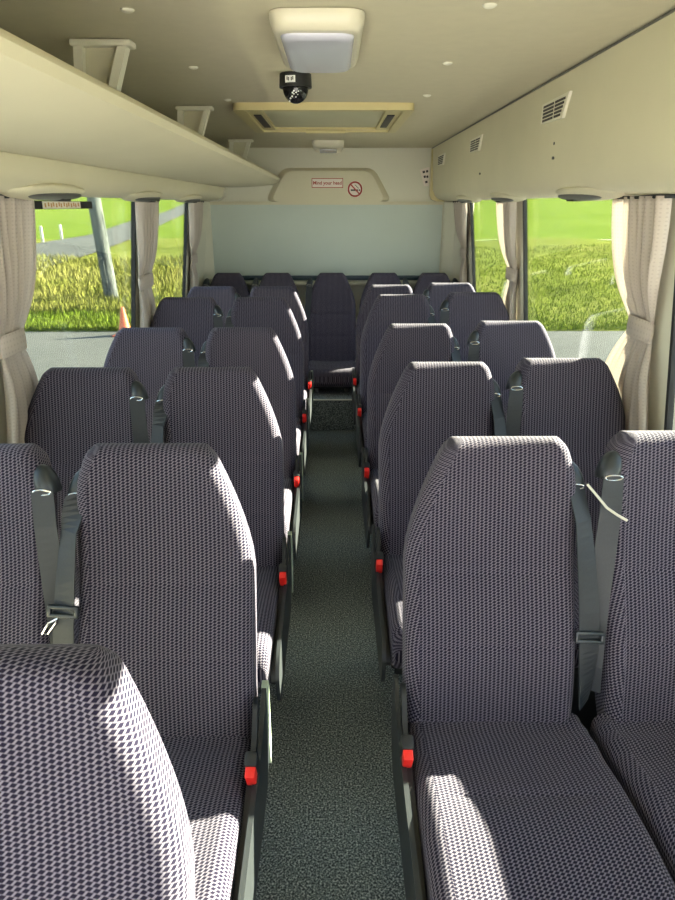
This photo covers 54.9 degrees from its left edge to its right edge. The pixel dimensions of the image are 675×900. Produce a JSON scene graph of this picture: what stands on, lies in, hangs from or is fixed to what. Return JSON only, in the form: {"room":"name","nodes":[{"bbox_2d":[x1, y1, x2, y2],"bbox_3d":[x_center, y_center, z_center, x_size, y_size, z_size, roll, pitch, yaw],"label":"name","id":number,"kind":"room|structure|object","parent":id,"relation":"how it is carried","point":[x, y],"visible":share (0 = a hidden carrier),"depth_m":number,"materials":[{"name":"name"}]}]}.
{"room":"vehicle interior","nodes":[
{"label":"vehicle interior","id":0,"kind":"room"},
{"bbox_2d":[0,201,208,442],"bbox_3d":[-1.009,-0.300,2.284,0.098,1.850,6.300,0,21,0],"label":"wall","id":1,"kind":"structure","parent":0,"point":[201,249],"depth_m":4.40,"materials":[{"name":"beige plastic"}]},
{"bbox_2d":[0,194,37,442],"bbox_3d":[-0.960,-0.355,1.933,0.131,0.751,0.378,0,21,0],"label":"curtain","id":2,"kind":"object","parent":1,"relation":"hanging from","point":[17,216],"visible":0.87,"depth_m":1.94,"materials":[{"name":"fabric"}]},
{"bbox_2d":[0,151,225,202],"bbox_3d":[-0.882,-0.819,1.985,0.154,0.110,6.105,0,21,0],"label":"air duct","id":3,"kind":"object","parent":1,"relation":"attached to","point":[24,177],"visible":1,"depth_m":2.10,"materials":[{"name":"beige plastic"}]},
{"bbox_2d":[131,202,135,327],"bbox_3d":[-1.012,-0.632,2.613,0.102,0.760,1.350,0,21,0],"label":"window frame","id":4,"kind":"structure","parent":1,"relation":"in","point":[133,219],"depth_m":3.22,"materials":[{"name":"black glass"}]},
{"bbox_2d":[34,201,91,208],"bbox_3d":[-0.967,-0.851,2.258,0.006,0.026,0.660,0,21,0],"label":"window sticker","id":5,"kind":"object","parent":4,"relation":"attached to","point":[38,204],"visible":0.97,"depth_m":2.29,"materials":[{"name":"white paper"}]},
{"bbox_2d":[0,28,279,186],"bbox_3d":[-0.669,-0.992,1.890,0.552,0.280,6.045,0,21,0],"label":"luggage rack","id":6,"kind":"object","parent":1,"relation":"attached to","point":[51,108],"visible":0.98,"depth_m":1.43,"materials":[{"name":"beige plastic"}]},
{"bbox_2d":[135,200,159,327],"bbox_3d":[-0.970,-0.880,3.327,0.130,0.751,0.398,0,21,0],"label":"curtain","id":7,"kind":"object","parent":1,"relation":"hanging from","point":[146,213],"visible":0.8,"depth_m":3.27,"materials":[{"name":"fabric"}]},
{"bbox_2d":[182,203,187,296],"bbox_3d":[-1.021,-1.110,3.881,0.102,0.760,1.040,0,21,0],"label":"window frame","id":8,"kind":"structure","parent":1,"relation":"in","point":[185,204],"depth_m":4.34,"materials":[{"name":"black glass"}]},
{"bbox_2d":[189,201,203,288],"bbox_3d":[-0.979,-1.310,4.468,0.130,0.751,0.438,0,21,0],"label":"curtain","id":9,"kind":"object","parent":1,"relation":"hanging from","point":[195,209],"visible":0.74,"depth_m":4.41,"materials":[{"name":"fabric"}]},
{"bbox_2d":[204,202,214,279],"bbox_3d":[-1.036,-1.613,5.032,0.120,0.570,0.170,0,21,0],"label":"trim","id":10,"kind":"structure","parent":1,"relation":"attached to","point":[209,272],"depth_m":5.07,"materials":[{"name":"beige"}]},
{"bbox_2d":[255,430,405,899],"bbox_3d":[-0.015,0.592,2.627,2.160,0.060,6.300,0,21,0],"label":"floor","id":11,"kind":"structure","parent":0,"point":[331,830],"depth_m":1.95,"materials":[{"name":"carpet"}]},
{"bbox_2d":[0,443,61,643],"bbox_3d":[-0.782,0.556,1.265,0.422,0.967,0.756,0,21,0],"label":"seat","id":12,"kind":"object","parent":11,"relation":"on","point":[29,484],"visible":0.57,"depth_m":1.39,"materials":[{"name":"fabric"}]},
{"bbox_2d":[24,367,148,643],"bbox_3d":[-0.787,0.305,1.929,0.422,0.967,0.756,0,21,0],"label":"seat","id":13,"kind":"object","parent":11,"relation":"on","point":[71,410],"visible":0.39,"depth_m":2.05,"materials":[{"name":"fabric"}]},
{"bbox_2d":[74,568,78,643],"bbox_3d":[-0.796,0.474,1.861,0.401,0.130,0.510,0,21,0],"label":"cushion","id":14,"kind":"object","parent":13,"relation":"on","point":[77,569],"depth_m":1.85,"materials":[{"name":"fabric"}]},
{"bbox_2d":[0,644,194,899],"bbox_3d":[-0.384,0.802,0.612,0.473,0.967,0.756,0,21,0],"label":"seat","id":15,"kind":"object","parent":11,"relation":"on","point":[92,805],"visible":1,"depth_m":0.74,"materials":[{"name":"fabric"}]},
{"bbox_2d":[104,327,195,442],"bbox_3d":[-0.782,0.051,2.603,0.422,0.967,0.756,0,21,0],"label":"seat","id":16,"kind":"object","parent":11,"relation":"on","point":[152,354],"visible":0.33,"depth_m":2.72,"materials":[{"name":"fabric"}]},
{"bbox_2d":[41,443,270,899],"bbox_3d":[-0.389,0.555,1.267,0.473,0.967,0.756,0,21,0],"label":"seat","id":17,"kind":"object","parent":11,"relation":"on","point":[167,561],"visible":0.79,"depth_m":1.39,"materials":[{"name":"fabric"}]},
{"bbox_2d":[161,736,250,899],"bbox_3d":[-0.384,0.723,1.200,0.409,0.130,0.510,0,21,0],"label":"cushion","id":18,"kind":"object","parent":17,"relation":"on","point":[209,771],"depth_m":1.23,"materials":[{"name":"fabric"}]},
{"bbox_2d":[187,286,240,326],"bbox_3d":[-0.787,-0.471,3.988,0.422,0.967,0.756,0,21,0],"label":"seat","id":19,"kind":"object","parent":11,"relation":"on","point":[224,296],"visible":0.19,"depth_m":4.10,"materials":[{"name":"fabric"}]},
{"bbox_2d":[151,367,292,700],"bbox_3d":[-0.383,0.304,1.932,0.473,0.967,0.756,0,21,0],"label":"seat","id":20,"kind":"object","parent":11,"relation":"on","point":[227,409],"visible":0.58,"depth_m":2.05,"materials":[{"name":"fabric"}]},
{"bbox_2d":[256,566,279,686],"bbox_3d":[-0.377,0.473,1.864,0.409,0.130,0.510,0,21,0],"label":"cushion","id":21,"kind":"object","parent":20,"relation":"on","point":[267,577],"depth_m":1.76,"materials":[{"name":"fabric"}]},
{"bbox_2d":[198,327,302,560],"bbox_3d":[-0.385,0.050,2.606,0.473,0.967,0.756,0,21,0],"label":"seat","id":22,"kind":"object","parent":11,"relation":"on","point":[260,349],"visible":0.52,"depth_m":2.73,"materials":[{"name":"fabric"}]},
{"bbox_2d":[284,477,293,547],"bbox_3d":[-0.379,0.219,2.538,0.409,0.130,0.510,0,21,0],"label":"cushion","id":23,"kind":"object","parent":22,"relation":"on","point":[288,481],"depth_m":2.44,"materials":[{"name":"fabric"}]},
{"bbox_2d":[248,286,312,429],"bbox_3d":[-0.393,-0.471,3.990,0.473,0.967,0.756,0,21,0],"label":"seat","id":24,"kind":"object","parent":11,"relation":"on","point":[289,293],"visible":0.26,"depth_m":4.11,"materials":[{"name":"fabric"}]},
{"bbox_2d":[304,386,307,398],"bbox_3d":[-0.387,-0.303,3.923,0.409,0.130,0.510,0,21,0],"label":"cushion","id":25,"kind":"object","parent":24,"relation":"on","point":[305,387],"depth_m":3.95,"materials":[{"name":"fabric"}]},
{"bbox_2d":[352,285,413,424],"bbox_3d":[0.325,-0.505,4.079,0.459,0.967,0.756,0,21,0],"label":"seat","id":26,"kind":"object","parent":11,"relation":"on","point":[374,291],"visible":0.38,"depth_m":4.20,"materials":[{"name":"fabric"}]},
{"bbox_2d":[356,383,359,393],"bbox_3d":[0.326,-0.336,4.011,0.409,0.130,0.510,0,21,0],"label":"cushion","id":27,"kind":"object","parent":26,"relation":"on","point":[358,384],"depth_m":4.02,"materials":[{"name":"fabric"}]},
{"bbox_2d":[361,323,460,547],"bbox_3d":[0.337,0.017,2.694,0.459,0.967,0.756,0,21,0],"label":"seat","id":28,"kind":"object","parent":11,"relation":"on","point":[400,345],"visible":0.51,"depth_m":2.81,"materials":[{"name":"fabric"}]},
{"bbox_2d":[369,469,377,531],"bbox_3d":[0.338,0.186,2.627,0.409,0.130,0.510,0,21,0],"label":"cushion","id":29,"kind":"object","parent":28,"relation":"on","point":[373,473],"depth_m":2.51,"materials":[{"name":"fabric"}]},
{"bbox_2d":[371,362,506,681],"bbox_3d":[0.344,0.278,2.002,0.459,0.967,0.756,0,21,0],"label":"seat","id":30,"kind":"object","parent":11,"relation":"on","point":[430,403],"visible":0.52,"depth_m":2.12,"materials":[{"name":"fabric"}]},
{"bbox_2d":[382,554,402,668],"bbox_3d":[0.345,0.447,1.934,0.409,0.130,0.510,0,21,0],"label":"cushion","id":31,"kind":"object","parent":30,"relation":"on","point":[392,566],"depth_m":1.82,"materials":[{"name":"fabric"}]},
{"bbox_2d":[423,283,474,323],"bbox_3d":[0.733,-0.512,4.082,0.422,0.978,0.759,0,21,0],"label":"seat","id":32,"kind":"object","parent":11,"relation":"on","point":[435,293],"visible":0.21,"depth_m":4.20,"materials":[{"name":"fabric"}]},
{"bbox_2d":[467,321,555,423],"bbox_3d":[0.753,0.010,2.697,0.422,0.978,0.759,0,21,0],"label":"seat","id":33,"kind":"object","parent":11,"relation":"on","point":[501,345],"visible":0.27,"depth_m":2.81,"materials":[{"name":"fabric"}]},
{"bbox_2d":[391,436,674,899],"bbox_3d":[0.369,0.539,1.310,0.484,0.967,0.756,0,21,0],"label":"seat","id":34,"kind":"object","parent":11,"relation":"on","point":[502,791],"visible":1,"depth_m":1.43,"materials":[{"name":"fabric"}]},
{"bbox_2d":[408,713,674,899],"bbox_3d":[0.357,0.708,1.242,0.409,0.130,0.510,0,21,0],"label":"cushion","id":35,"kind":"object","parent":34,"relation":"on","point":[505,806],"depth_m":1.19,"materials":[{"name":"fabric"}]},
{"bbox_2d":[505,358,624,732],"bbox_3d":[0.743,0.271,2.004,0.422,0.978,0.759,0,21,0],"label":"seat","id":36,"kind":"object","parent":11,"relation":"on","point":[577,401],"visible":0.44,"depth_m":2.12,"materials":[{"name":"fabric"}]},
{"bbox_2d":[574,555,578,667],"bbox_3d":[0.754,0.446,1.937,0.401,0.130,0.510,0,21,0],"label":"cushion","id":37,"kind":"object","parent":36,"relation":"on","point":[575,556],"depth_m":1.79,"materials":[{"name":"fabric"}]},
{"bbox_2d":[589,430,674,883],"bbox_3d":[0.764,0.532,1.312,0.422,0.978,0.759,0,21,0],"label":"seat","id":38,"kind":"object","parent":11,"relation":"on","point":[632,729],"visible":0.88,"depth_m":1.43,"materials":[{"name":"fabric"}]},
{"bbox_2d":[589,712,674,883],"bbox_3d":[0.775,0.707,1.244,0.401,0.130,0.510,0,21,0],"label":"cushion","id":39,"kind":"object","parent":38,"relation":"on","point":[638,748],"depth_m":1.33,"materials":[{"name":"fabric"}]},
{"bbox_3d":[0.577,0.156,3.654,0.820,0.030,0.660,0,21,0],"label":"trim","id":40,"kind":"structure","parent":11,"relation":"on","visible":0},
{"bbox_2d":[356,294,435,466],"bbox_3d":[0.330,-0.273,3.376,0.459,0.967,0.756,0,21,0],"label":"seat","id":41,"kind":"object","parent":40,"relation":"on","point":[387,309],"visible":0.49,"depth_m":3.49,"materials":[{"name":"fabric"}]},
{"bbox_2d":[361,412,366,449],"bbox_3d":[0.331,-0.104,3.308,0.409,0.130,0.510,0,21,0],"label":"cushion","id":42,"kind":"object","parent":41,"relation":"on","point":[363,414],"depth_m":3.19,"materials":[{"name":"fabric"}]},
{"bbox_2d":[439,292,509,361],"bbox_3d":[0.738,-0.280,3.378,0.422,0.978,0.759,0,21,0],"label":"seat","id":43,"kind":"object","parent":40,"relation":"on","point":[462,312],"visible":0.27,"depth_m":3.50,"materials":[{"name":"fabric"}]},
{"bbox_3d":[-0.622,0.201,3.534,0.820,0.030,0.660,0,21,0],"label":"trim","id":44,"kind":"structure","parent":11,"relation":"on","visible":0},
{"bbox_2d":[150,297,223,366],"bbox_3d":[-0.782,-0.235,3.275,0.422,0.967,0.756,0,21,0],"label":"seat","id":45,"kind":"object","parent":44,"relation":"on","point":[197,316],"visible":0.27,"depth_m":3.39,"materials":[{"name":"fabric"}]},
{"bbox_2d":[225,297,308,474],"bbox_3d":[-0.388,-0.236,3.278,0.473,0.967,0.756,0,21,0],"label":"seat","id":46,"kind":"object","parent":44,"relation":"on","point":[275,313],"visible":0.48,"depth_m":3.40,"materials":[{"name":"fabric"}]},
{"bbox_2d":[296,417,302,454],"bbox_3d":[-0.382,-0.067,3.210,0.409,0.130,0.510,0,21,0],"label":"cushion","id":47,"kind":"object","parent":46,"relation":"on","point":[299,420],"depth_m":3.12,"materials":[{"name":"fabric"}]},
{"bbox_2d":[209,148,458,361],"bbox_3d":[-0.042,-1.419,5.249,2.090,1.852,0.085,0,21,0],"label":"wall","id":48,"kind":"structure","parent":0,"point":[398,169],"depth_m":4.93,"materials":[{"name":"beige plastic"}]},
{"bbox_2d":[210,281,416,285],"bbox_3d":[-0.067,-1.334,5.198,1.900,0.030,0.070,0,21,0],"label":"trim","id":49,"kind":"structure","parent":48,"relation":"attached to","point":[248,283],"depth_m":5.17,"materials":[{"name":"beige"}]},
{"bbox_2d":[210,205,442,279],"bbox_3d":[-0.087,-1.628,5.114,1.800,0.565,0.018,0,21,0],"label":"rear window","id":50,"kind":"structure","parent":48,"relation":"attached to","point":[304,242],"depth_m":5.11,"materials":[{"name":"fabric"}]},
{"bbox_2d":[210,202,443,204],"bbox_3d":[-0.072,-1.900,5.004,1.830,0.023,0.034,0,21,0],"label":"trim","id":51,"kind":"structure","parent":48,"relation":"attached to","point":[211,203],"depth_m":4.99,"materials":[{"name":"beige plastic"}]},
{"bbox_2d":[312,178,342,187],"bbox_3d":[-0.077,-2.024,4.928,0.238,0.068,0.006,0,21,0],"label":"warning sign","id":52,"kind":"object","parent":48,"relation":"attached to","point":[316,182],"visible":1,"depth_m":4.93,"materials":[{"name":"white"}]},
{"bbox_2d":[268,168,388,201],"bbox_3d":[-0.070,-2.021,4.954,0.934,0.237,0.042,0,21,0],"label":"trim","id":53,"kind":"structure","parent":48,"relation":"attached to","point":[295,184],"depth_m":4.94,"materials":[{"name":"beige plastic"}]},
{"bbox_2d":[311,362,355,429],"bbox_3d":[-0.033,-0.442,4.982,2.020,0.213,1.165,0,21,0],"label":"step","id":54,"kind":"structure","parent":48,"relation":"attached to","point":[326,415],"depth_m":4.45,"materials":[{"name":"carpet"}]},
{"bbox_2d":[202,273,249,296],"bbox_3d":[-0.840,-0.867,4.729,0.401,0.758,0.763,0,21,0],"label":"seat","id":55,"kind":"object","parent":54,"relation":"on","point":[236,280],"visible":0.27,"depth_m":4.89,"materials":[{"name":"fabric"}]},
{"bbox_2d":[251,273,300,301],"bbox_3d":[-0.470,-0.868,4.732,0.401,0.758,0.763,0,21,0],"label":"seat","id":56,"kind":"object","parent":54,"relation":"on","point":[269,279],"visible":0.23,"depth_m":4.89,"materials":[{"name":"fabric"}]},
{"bbox_2d":[305,273,356,391],"bbox_3d":[-0.060,-0.869,4.734,0.401,0.758,0.763,0,21,0],"label":"seat","id":57,"kind":"object","parent":54,"relation":"on","point":[330,306],"visible":0.87,"depth_m":4.90,"materials":[{"name":"fabric"}]},
{"bbox_2d":[309,360,356,386],"bbox_3d":[-0.042,-0.577,4.709,0.366,0.130,0.510,0,21,0],"label":"cushion","id":58,"kind":"object","parent":57,"relation":"on","point":[326,373],"depth_m":4.48,"materials":[{"name":"fabric"}]},
{"bbox_2d":[313,399,351,400],"bbox_3d":[-0.029,-0.339,4.399,0.700,0.007,0.020,0,21,0],"label":"trim","id":59,"kind":"structure","parent":54,"relation":"attached to","point":[313,399],"depth_m":4.39,"materials":[{"name":"silver metal"}]},
{"bbox_2d":[359,273,408,309],"bbox_3d":[0.370,-0.870,4.737,0.401,0.758,0.763,0,21,0],"label":"seat","id":60,"kind":"object","parent":54,"relation":"on","point":[375,278],"visible":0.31,"depth_m":4.89,"materials":[{"name":"fabric"}]},
{"bbox_2d":[413,273,458,293],"bbox_3d":[0.747,-0.871,4.740,0.401,0.758,0.763,0,21,0],"label":"seat","id":61,"kind":"object","parent":54,"relation":"on","point":[424,279],"visible":0.22,"depth_m":4.89,"materials":[{"name":"fabric"}]},
{"bbox_2d":[347,181,362,196],"bbox_3d":[0.133,-1.984,4.945,0.118,0.118,0.012,0,21,0],"label":"no smoking sign","id":62,"kind":"object","parent":48,"relation":"attached to","point":[354,189],"visible":1,"depth_m":4.94,"materials":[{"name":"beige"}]},
{"bbox_2d":[420,167,428,185],"bbox_3d":[0.661,-2.085,4.955,0.073,0.137,0.005,0,21,0],"label":"sticker","id":63,"kind":"object","parent":48,"relation":"attached to","point":[424,172],"visible":1,"depth_m":4.95,"materials":[{"name":"beige plastic"}]},
{"bbox_2d":[440,202,473,279],"bbox_3d":[0.921,-1.618,5.045,0.205,0.570,0.170,0,21,0],"label":"trim","id":64,"kind":"structure","parent":48,"relation":"attached to","point":[450,250],"depth_m":5.03,"materials":[{"name":"beige"}]},
{"bbox_2d":[0,0,674,147],"bbox_3d":[-0.016,-1.209,1.975,2.200,0.070,6.350,0,21,0],"label":"ceiling","id":65,"kind":"structure","parent":0,"point":[502,53],"depth_m":1.79,"materials":[{"name":"plastic"}]},
{"bbox_2d":[120,8,134,13],"bbox_3d":[-0.465,-0.973,1.436,0.032,0.014,0.032,0,21,0],"label":"button","id":66,"kind":"object","parent":65,"relation":"attached to","point":[124,10],"visible":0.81,"depth_m":1.43,"materials":[{"name":"beige plastic"}]},
{"bbox_2d":[188,66,198,69],"bbox_3d":[-0.451,-1.199,2.035,0.032,0.014,0.032,0,21,0],"label":"button","id":67,"kind":"object","parent":65,"relation":"attached to","point":[189,67],"visible":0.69,"depth_m":2.03,"materials":[{"name":"beige plastic"}]},
{"bbox_2d":[279,71,311,103],"bbox_3d":[-0.139,-1.196,2.155,0.108,0.087,0.109,0,21,0],"label":"security camera","id":68,"kind":"object","parent":65,"relation":"attached to","point":[295,86],"visible":1,"depth_m":2.12,"materials":[{"name":"black plastic"}]},
{"bbox_2d":[269,8,364,72],"bbox_3d":[-0.048,-1.026,1.654,0.217,0.052,0.480,0,21,0],"label":"ceiling lamp","id":69,"kind":"object","parent":65,"relation":"attached to","point":[308,40],"visible":1,"depth_m":1.48,"materials":[{"name":"beige plastic"}]},
{"bbox_2d":[281,33,353,72],"bbox_3d":[-0.048,-1.010,1.665,0.171,0.014,0.420,0,21,0],"label":"diffuser","id":70,"kind":"object","parent":69,"relation":"attached to","point":[300,52],"depth_m":1.60,"materials":[{"name":"grey plastic"}]},
{"bbox_2d":[233,102,413,133],"bbox_3d":[-0.062,-1.614,3.185,0.775,0.036,0.940,0,21,0],"label":"roof hatch","id":71,"kind":"object","parent":65,"relation":"attached to","point":[262,117],"visible":1,"depth_m":3.06,"materials":[{"name":"beige plastic"}]},
{"bbox_2d":[312,140,343,152],"bbox_3d":[-0.065,-2.117,4.545,0.220,0.052,0.480,0,21,0],"label":"ceiling lamp","id":72,"kind":"object","parent":65,"relation":"attached to","point":[322,146],"visible":1,"depth_m":4.34,"materials":[{"name":"beige plastic"}]},
{"bbox_2d":[320,149,336,152],"bbox_3d":[-0.065,-2.110,4.590,0.120,0.008,0.280,0,21,0],"label":"diffuser","id":73,"kind":"object","parent":72,"relation":"attached to","point":[321,150],"depth_m":4.53,"materials":[{"name":"grey plastic"}]},
{"bbox_2d":[442,62,452,65],"bbox_3d":[0.334,-1.176,1.974,0.032,0.014,0.032,0,21,0],"label":"button","id":74,"kind":"object","parent":65,"relation":"attached to","point":[443,63],"visible":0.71,"depth_m":1.97,"materials":[{"name":"beige plastic"}]},
{"bbox_2d":[482,3,496,8],"bbox_3d":[0.329,-0.961,1.403,0.032,0.014,0.032,0,21,0],"label":"button","id":75,"kind":"object","parent":65,"relation":"attached to","point":[486,5],"visible":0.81,"depth_m":1.40,"materials":[{"name":"beige plastic"}]},
{"bbox_2d":[461,198,674,429],"bbox_3d":[0.978,-0.305,2.297,0.098,1.850,6.300,0,21,0],"label":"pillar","id":76,"kind":"structure","parent":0,"point":[658,374],"depth_m":2.00,"materials":[{"name":"beige plastic"}]},
{"bbox_2d":[453,201,466,282],"bbox_3d":[0.912,-1.428,4.780,0.130,0.751,0.458,0,21,0],"label":"curtain","id":77,"kind":"object","parent":76,"relation":"hanging from","point":[460,209],"visible":0.78,"depth_m":4.71,"materials":[{"name":"fabric"}]},
{"bbox_2d":[470,203,475,291],"bbox_3d":[0.964,-1.184,4.076,0.102,0.760,1.130,0,21,0],"label":"window frame","id":78,"kind":"structure","parent":76,"relation":"in","point":[471,204],"depth_m":4.57,"materials":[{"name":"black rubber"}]},
{"bbox_2d":[495,201,517,320],"bbox_3d":[0.921,-0.964,3.550,0.130,0.751,0.388,0,21,0],"label":"curtain","id":79,"kind":"object","parent":76,"relation":"hanging from","point":[506,211],"visible":0.7,"depth_m":3.46,"materials":[{"name":"fabric"}]},
{"bbox_2d":[523,199,527,320],"bbox_3d":[0.974,-0.677,2.733,0.102,0.760,1.340,0,21,0],"label":"window frame","id":80,"kind":"structure","parent":76,"relation":"in","point":[525,251],"depth_m":3.33,"materials":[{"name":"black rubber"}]},
{"bbox_2d":[429,8,674,202],"bbox_3d":[0.824,-0.977,2.009,0.210,0.388,6.237,0,21,0],"label":"air duct","id":81,"kind":"object","parent":76,"relation":"attached to","point":[602,128],"visible":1,"depth_m":1.97,"materials":[{"name":"beige plastic"}]},
{"bbox_2d":[438,153,445,165],"bbox_3d":[0.710,-1.975,4.423,0.014,0.070,0.280,0,21,0],"label":"air vent","id":82,"kind":"object","parent":81,"relation":"attached to","point":[442,156],"depth_m":4.38,"materials":[{"name":"grey plastic"}]},
{"bbox_2d":[470,134,482,152],"bbox_3d":[0.718,-1.576,3.355,0.014,0.070,0.280,0,21,0],"label":"air vent","id":83,"kind":"object","parent":81,"relation":"attached to","point":[476,142],"depth_m":3.33,"materials":[{"name":"grey plastic"}]},
{"bbox_2d":[541,91,571,123],"bbox_3d":[0.727,-1.131,2.160,0.014,0.070,0.280,0,21,0],"label":"air vent","id":84,"kind":"object","parent":81,"relation":"attached to","point":[556,108],"depth_m":2.13,"materials":[{"name":"grey plastic"}]},
{"bbox_2d":[605,194,674,430],"bbox_3d":[0.932,-0.424,2.116,0.131,0.751,0.505,0,21,0],"label":"curtain","id":85,"kind":"object","parent":76,"relation":"hanging from","point":[639,223],"visible":0.89,"depth_m":2.00,"materials":[{"name":"fabric"}]},
{"bbox_2d":[664,279,674,429],"bbox_3d":[0.984,-0.193,1.447,0.102,0.760,0.950,0,21,0],"label":"window","id":86,"kind":"structure","parent":76,"relation":"in","point":[670,393],"depth_m":1.94,"materials":[{"name":"black rubber"}]},
{"label":"outside","id":87,"kind":"structure","parent":0,"visible":0},
{"bbox_2d":[34,197,612,239],"bbox_3d":[-0.469,-25.588,63.024,160.000,5.980,84.000,0,21,0],"label":"field","id":88,"kind":"structure","parent":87,"point":[546,217],"depth_m":31.87,"materials":[{"name":"green plant"}]},
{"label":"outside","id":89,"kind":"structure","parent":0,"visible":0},
{"bbox_2d":[36,204,183,269],"bbox_3d":[-9.174,-9.989,28.840,3.338,2.113,29.348,1,21,3],"label":"track","id":90,"kind":"object","parent":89,"point":[76,246],"visible":0.53,"depth_m":23.63,"materials":[{"name":"grey asphalt"}]},
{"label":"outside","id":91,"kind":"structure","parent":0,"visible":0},
{"bbox_2d":[25,331,674,429],"bbox_3d":[0.028,3.563,-2.932,90.000,0.200,32.800,0,21,0],"label":"asphalt","id":92,"kind":"object","parent":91,"point":[46,350],"depth_m":10.88,"materials":[{"name":"grey asphalt"}]},
{"bbox_2d":[112,307,129,336],"bbox_3d":[-3.831,-2.310,11.658,0.360,0.499,0.360,0,21,0],"label":"traffic cone","id":93,"kind":"object","parent":92,"relation":"on","point":[123,322],"visible":0.42,"depth_m":11.60,"materials":[{"name":"orange plastic"}]},
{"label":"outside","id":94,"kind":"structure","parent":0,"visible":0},
{"bbox_2d":[28,238,627,330],"bbox_3d":[-0.131,-5.143,18.419,90.000,1.023,13.900,0,21,0],"label":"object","id":95,"kind":"structure","parent":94,"point":[165,246],"depth_m":17.81,"materials":[{"name":"green plant"}]},
{"bbox_2d":[39,226,43,241],"bbox_3d":[-10.765,-7.838,23.658,0.090,0.600,0.060,0,21,0],"label":"marker stake","id":96,"kind":"object","parent":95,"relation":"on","point":[40,227],"visible":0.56,"depth_m":23.62,"materials":[{"name":"beige plastic"}]},
{"bbox_2d":[59,225,62,238],"bbox_3d":[-10.413,-8.174,24.480,0.090,0.600,0.060,0,21,0],"label":"marker stake","id":97,"kind":"object","parent":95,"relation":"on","point":[60,227],"visible":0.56,"depth_m":24.44,"materials":[{"name":"beige plastic"}]},
{"bbox_2d":[24,308,130,330],"bbox_3d":[-7.477,-2.552,12.623,11.647,0.268,1.566,0,21,0],"label":"grass","id":98,"kind":"structure","parent":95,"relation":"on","point":[39,320],"depth_m":12.45,"materials":[{"name":"green plant"}]},
{"bbox_2d":[87,197,118,302],"bbox_3d":[-5.106,-4.911,13.813,0.640,3.727,0.308,12,24,28],"label":"wooden pole","id":99,"kind":"object","parent":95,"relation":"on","point":[99,230],"visible":0.66,"depth_m":13.91,"materials":[{"name":"grey wood"}]},
{"bbox_2d":[29,252,182,314],"bbox_3d":[-10.380,-4.435,16.596,17.098,0.856,7.924,0,21,0],"label":"grass","id":100,"kind":"structure","parent":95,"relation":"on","point":[90,300],"depth_m":15.71,"materials":[{"name":"plant"}]},
{"bbox_2d":[475,243,627,329],"bbox_3d":[15.364,-4.809,17.598,27.965,0.982,11.968,0,21,0],"label":"grass","id":101,"kind":"structure","parent":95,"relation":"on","point":[579,325],"depth_m":15.39,"materials":[{"name":"green plant"}]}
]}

